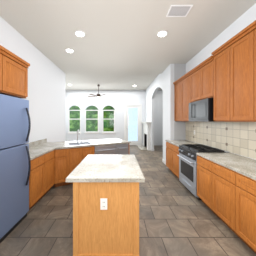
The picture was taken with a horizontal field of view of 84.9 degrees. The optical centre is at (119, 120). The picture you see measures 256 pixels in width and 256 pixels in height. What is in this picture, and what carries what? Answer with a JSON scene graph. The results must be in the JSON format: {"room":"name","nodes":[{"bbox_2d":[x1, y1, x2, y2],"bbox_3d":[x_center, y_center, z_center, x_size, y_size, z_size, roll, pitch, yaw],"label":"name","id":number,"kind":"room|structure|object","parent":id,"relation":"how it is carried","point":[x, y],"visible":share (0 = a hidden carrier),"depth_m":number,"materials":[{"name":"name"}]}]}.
{"room":"kitchen","nodes":[
{"label":"kitchen","id":0,"kind":"room"},
{"bbox_2d":[0,17,64,146],"bbox_3d":[-2.100,-0.225,1.850,0.140,3.450,6.900,0,0,0],"label":"wall","id":1,"kind":"structure","parent":0,"point":[46,88],"depth_m":3.62,"materials":[{"name":"white paint"}]},
{"bbox_2d":[0,45,29,97],"bbox_3d":[-1.740,-0.641,1.760,0.600,0.557,0.980,0,0,0],"label":"upper cabinet","id":2,"kind":"object","parent":1,"relation":"attached to","point":[13,75],"visible":1,"depth_m":1.94,"materials":[{"name":"brown wood"}]},
{"bbox_2d":[65,74,161,89],"bbox_3d":[-0.175,-1.960,7.100,7.550,0.120,3.600,0,0,0],"label":"ceiling","id":3,"kind":"structure","parent":0,"point":[108,81],"depth_m":6.71,"materials":[{"name":"grey paint"}]},
{"bbox_2d":[88,84,105,98],"bbox_3d":[-1.094,-1.531,7.335,1.222,0.737,1.175,0,0,0],"label":"ceiling fan","id":4,"kind":"object","parent":3,"relation":"hanging from","point":[98,95],"visible":1,"depth_m":7.24,"materials":[{"name":"brown metal"}]},
{"bbox_2d":[65,90,162,144],"bbox_3d":[-0.175,-0.225,8.660,6.950,3.450,0.120,0,0,0],"label":"wall","id":5,"kind":"structure","parent":0,"point":[116,100],"depth_m":8.60,"materials":[{"name":"white paint"}]},
{"bbox_2d":[67,108,80,133],"bbox_3d":[-2.770,-0.077,8.615,0.840,1.755,0.130,0,0,0],"label":"window","id":6,"kind":"structure","parent":5,"relation":"in","point":[72,132],"depth_m":8.63,"materials":[{"name":"white"}]},
{"bbox_2d":[84,106,98,133],"bbox_3d":[-1.710,-0.077,8.615,0.920,1.755,0.130,0,0,0],"label":"window","id":7,"kind":"structure","parent":5,"relation":"in","point":[91,132],"depth_m":8.63,"materials":[{"name":"white"}]},
{"bbox_2d":[102,106,114,133],"bbox_3d":[-0.670,-0.077,8.615,0.840,1.755,0.130,0,0,0],"label":"window","id":8,"kind":"structure","parent":5,"relation":"in","point":[108,132],"depth_m":8.63,"materials":[{"name":"white"}]},
{"bbox_2d":[124,104,141,144],"bbox_3d":[0.835,0.223,8.649,1.080,2.555,0.133,0,0,0],"label":"door","id":9,"kind":"structure","parent":5,"relation":"in","point":[139,119],"depth_m":8.63,"materials":[{"name":"white wood"}]},
{"bbox_2d":[0,145,255,255],"bbox_3d":[-0.175,1.550,3.500,7.550,0.100,10.800,0,0,0],"label":"floor","id":10,"kind":"structure","parent":0,"point":[177,217],"depth_m":2.02,"materials":[{"name":"tile"}]},
{"bbox_2d":[0,94,30,242],"bbox_3d":[-1.697,0.578,1.772,0.677,1.845,0.905,0,0,0],"label":"fridge","id":11,"kind":"object","parent":10,"relation":"on","point":[15,160],"visible":1,"depth_m":1.90,"materials":[{"name":"blue metal"}]},
{"bbox_2d":[29,154,44,209],"bbox_3d":[-1.734,1.065,2.477,0.621,0.870,0.474,0,0,0],"label":"base cabinet","id":12,"kind":"object","parent":10,"relation":"on","point":[37,173],"depth_m":2.43,"materials":[{"name":"brown wood"}]},
{"bbox_2d":[29,146,52,157],"bbox_3d":[-1.732,0.610,2.655,0.625,0.040,0.830,0,0,0],"label":"countertop","id":13,"kind":"structure","parent":12,"relation":"on","point":[33,150],"depth_m":2.79,"materials":[{"name":"beige stone"}]},
{"bbox_2d":[45,150,56,193],"bbox_3d":[-1.708,1.065,2.851,0.674,0.870,0.511,0,0,0],"label":"base cabinet","id":14,"kind":"object","parent":10,"relation":"on","point":[55,164],"depth_m":2.89,"materials":[{"name":"brown wood"}]},
{"bbox_2d":[57,150,72,186],"bbox_3d":[-1.411,1.065,3.422,0.608,0.870,0.688,0,0,0],"label":"base cabinet","id":15,"kind":"object","parent":10,"relation":"on","point":[64,157],"depth_m":3.17,"materials":[{"name":"brown wood"}]},
{"bbox_2d":[41,142,130,149],"bbox_3d":[-0.859,0.609,3.587,2.372,0.042,1.035,0,0,0],"label":"countertop","id":16,"kind":"structure","parent":15,"relation":"on","point":[68,145],"depth_m":3.55,"materials":[{"name":"white stone"}]},
{"bbox_2d":[45,138,128,145],"bbox_3d":[-0.792,0.609,4.143,2.126,0.042,1.353,0,0,0],"label":"countertop","id":17,"kind":"structure","parent":15,"relation":"on","point":[112,141],"depth_m":3.84,"materials":[{"name":"white stone"}]},
{"bbox_2d":[73,150,84,169],"bbox_3d":[-1.146,1.065,3.563,0.608,0.870,0.688,0,0,0],"label":"base cabinet","id":18,"kind":"object","parent":10,"relation":"on","point":[78,155],"depth_m":3.30,"materials":[{"name":"brown wood"}]},
{"bbox_2d":[85,150,92,156],"bbox_3d":[-0.904,1.065,3.706,0.561,0.870,0.694,0,0,0],"label":"base cabinet","id":19,"kind":"object","parent":10,"relation":"on","point":[87,152],"depth_m":3.43,"materials":[{"name":"brown wood"}]},
{"bbox_2d":[93,150,116,154],"bbox_3d":[-0.384,1.103,3.647,0.578,0.795,0.345,0,0,0],"label":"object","id":20,"kind":"object","parent":10,"relation":"on","point":[95,152],"depth_m":3.63,"materials":[{"name":"grey metal"}]},
{"bbox_2d":[66,155,144,255],"bbox_3d":[-0.146,1.045,1.948,0.813,0.910,1.025,0,0,0],"label":"kitchen island","id":21,"kind":"object","parent":10,"relation":"on","point":[105,205],"visible":1,"depth_m":1.47,"materials":[{"name":"brown wood"}]},
{"bbox_2d":[121,150,128,154],"bbox_3d":[0.077,1.103,3.898,0.363,0.795,0.219,0,0,0],"label":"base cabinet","id":22,"kind":"object","parent":10,"relation":"on","point":[123,152],"depth_m":3.92,"materials":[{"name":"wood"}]},
{"bbox_2d":[137,122,150,149],"bbox_3d":[1.323,0.770,7.780,0.550,1.460,1.520,0,0,0],"label":"fireplace","id":23,"kind":"object","parent":10,"relation":"on","point":[147,134],"visible":1,"depth_m":7.32,"materials":[{"name":"white"}]},
{"bbox_2d":[166,140,169,169],"bbox_3d":[1.760,1.065,4.080,0.632,0.870,0.541,0,0,0],"label":"base cabinet","id":24,"kind":"object","parent":10,"relation":"on","point":[167,141],"depth_m":4.19,"materials":[{"name":"brown wood"}]},
{"bbox_2d":[170,144,179,177],"bbox_3d":[1.760,1.065,3.655,0.632,0.870,0.541,0,0,0],"label":"base cabinet","id":25,"kind":"object","parent":10,"relation":"on","point":[174,150],"depth_m":3.66,"materials":[{"name":"brown wood"}]},
{"bbox_2d":[170,140,193,147],"bbox_3d":[1.756,0.610,3.878,0.632,0.040,0.985,0,0,0],"label":"countertop","id":26,"kind":"structure","parent":25,"relation":"on","point":[179,142],"depth_m":3.84,"materials":[{"name":"beige stone"}]},
{"bbox_2d":[197,153,205,204],"bbox_3d":[1.760,1.065,2.368,0.632,0.870,0.494,0,0,0],"label":"base cabinet","id":27,"kind":"object","parent":10,"relation":"on","point":[201,160],"depth_m":2.46,"materials":[{"name":"brown wood"}]},
{"bbox_2d":[177,144,228,199],"bbox_3d":[1.720,1.030,3.000,0.693,0.940,0.756,0,0,0],"label":"range","id":28,"kind":"object","parent":10,"relation":"on","point":[187,155],"visible":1,"depth_m":2.87,"materials":[{"name":"silver metal"}]},
{"bbox_2d":[206,160,229,227],"bbox_3d":[1.760,1.065,1.962,0.632,0.870,0.553,0,0,0],"label":"base cabinet","id":29,"kind":"object","parent":10,"relation":"on","point":[226,188],"depth_m":2.04,"materials":[{"name":"brown wood"}]},
{"bbox_2d":[230,168,255,252],"bbox_3d":[1.760,1.065,1.557,0.632,0.870,0.494,0,0,0],"label":"base cabinet","id":30,"kind":"object","parent":10,"relation":"on","point":[242,188],"depth_m":1.63,"materials":[{"name":"brown wood"}]},
{"bbox_2d":[198,153,255,179],"bbox_3d":[1.756,0.610,0.656,0.632,0.040,3.912,0,0,0],"label":"countertop","id":31,"kind":"structure","parent":30,"relation":"on","point":[242,164],"depth_m":2.04,"materials":[{"name":"beige stone"}]},
{"bbox_2d":[0,0,255,73],"bbox_3d":[-0.175,-1.910,1.700,7.550,0.220,7.200,0,0,0],"label":"ceiling","id":32,"kind":"structure","parent":0,"point":[120,37],"depth_m":2.75,"materials":[{"name":"grey paint"}]},
{"bbox_2d":[65,48,73,52],"bbox_3d":[-1.270,-1.790,3.560,0.210,0.017,0.210,0,0,0],"label":"recessed light","id":33,"kind":"object","parent":32,"relation":"in","point":[69,50],"visible":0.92,"depth_m":3.53,"materials":[{"name":"white"}]},
{"bbox_2d":[75,30,84,36],"bbox_3d":[-0.810,-1.790,2.870,0.210,0.017,0.210,0,0,0],"label":"recessed light","id":34,"kind":"object","parent":32,"relation":"in","point":[79,33],"visible":0.96,"depth_m":2.84,"materials":[{"name":"white"}]},
{"bbox_2d":[157,30,167,36],"bbox_3d":[0.880,-1.790,2.870,0.210,0.017,0.210,0,0,0],"label":"recessed light","id":35,"kind":"object","parent":32,"relation":"in","point":[162,33],"visible":0.94,"depth_m":2.85,"materials":[{"name":"white"}]},
{"bbox_2d":[166,5,192,16],"bbox_3d":[0.970,-1.794,2.280,0.340,0.011,0.240,0,0,0],"label":"ceiling vent","id":36,"kind":"object","parent":32,"relation":"in","point":[178,10],"visible":0.96,"depth_m":2.26,"materials":[{"name":"white metal"}]},
{"bbox_2d":[145,64,173,160],"bbox_3d":[1.660,-0.225,6.553,0.120,3.450,4.335,0,0,0],"label":"wall","id":37,"kind":"structure","parent":0,"point":[164,81],"depth_m":4.96,"materials":[{"name":"white paint"}]},
{"bbox_2d":[174,64,185,139],"bbox_3d":[2.570,-0.225,4.445,1.700,3.450,0.120,0,0,0],"label":"wall","id":38,"kind":"structure","parent":0,"point":[179,126],"depth_m":4.38,"materials":[{"name":"grey paint"}]},
{"bbox_2d":[185,3,255,159],"bbox_3d":[2.131,-0.225,1.393,0.137,3.450,5.985,0,0,0],"label":"wall","id":39,"kind":"structure","parent":0,"point":[238,138],"depth_m":2.71,"materials":[{"name":"beige tile"}]},
{"bbox_2d":[174,80,180,119],"bbox_3d":[1.897,-0.580,4.102,0.356,1.160,0.556,0,0,0],"label":"upper cabinet","id":40,"kind":"object","parent":39,"relation":"attached to","point":[177,87],"depth_m":4.14,"materials":[{"name":"brown wood"}]},
{"bbox_2d":[181,76,188,119],"bbox_3d":[1.897,-0.580,3.634,0.356,1.160,0.616,0,0,0],"label":"upper cabinet","id":41,"kind":"object","parent":39,"relation":"attached to","point":[184,79],"depth_m":3.65,"materials":[{"name":"brown wood"}]},
{"bbox_2d":[189,68,198,102],"bbox_3d":[1.897,-0.807,3.150,0.356,0.705,0.471,0,0,0],"label":"upper cabinet","id":42,"kind":"object","parent":39,"relation":"attached to","point":[192,75],"depth_m":3.24,"materials":[{"name":"brown wood"}]},
{"bbox_2d":[197,60,208,99],"bbox_3d":[1.897,-0.807,2.796,0.356,0.705,0.471,0,0,0],"label":"upper cabinet","id":43,"kind":"object","parent":39,"relation":"attached to","point":[203,72],"depth_m":2.86,"materials":[{"name":"brown wood"}]},
{"bbox_2d":[189,98,214,121],"bbox_3d":[1.843,-0.212,3.000,0.445,0.445,0.752,0,0,0],"label":"microwave","id":44,"kind":"object","parent":43,"relation":"attached to","point":[201,110],"visible":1,"depth_m":2.81,"materials":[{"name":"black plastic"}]},
{"bbox_2d":[209,48,224,119],"bbox_3d":[1.897,-0.605,2.367,0.356,1.210,0.504,0,0,0],"label":"upper cabinet","id":45,"kind":"object","parent":39,"relation":"attached to","point":[224,76],"depth_m":2.44,"materials":[{"name":"brown wood"}]},
{"bbox_2d":[225,28,248,121],"bbox_3d":[1.897,-0.605,1.981,0.356,1.210,0.504,0,0,0],"label":"upper cabinet","id":46,"kind":"object","parent":39,"relation":"attached to","point":[237,50],"depth_m":2.03,"materials":[{"name":"brown wood"}]},
{"bbox_2d":[249,24,255,121],"bbox_3d":[1.897,-0.605,1.595,0.356,1.210,0.504,0,0,0],"label":"upper cabinet","id":47,"kind":"object","parent":39,"relation":"attached to","point":[252,31],"depth_m":1.81,"materials":[{"name":"brown wood"}]},
{"label":"outside","id":48,"kind":"structure","parent":0,"visible":0},
{"bbox_2d":[69,106,137,140],"bbox_3d":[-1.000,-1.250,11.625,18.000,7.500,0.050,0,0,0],"label":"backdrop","id":49,"kind":"structure","parent":48,"point":[75,119],"depth_m":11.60,"materials":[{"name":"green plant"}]}
]}

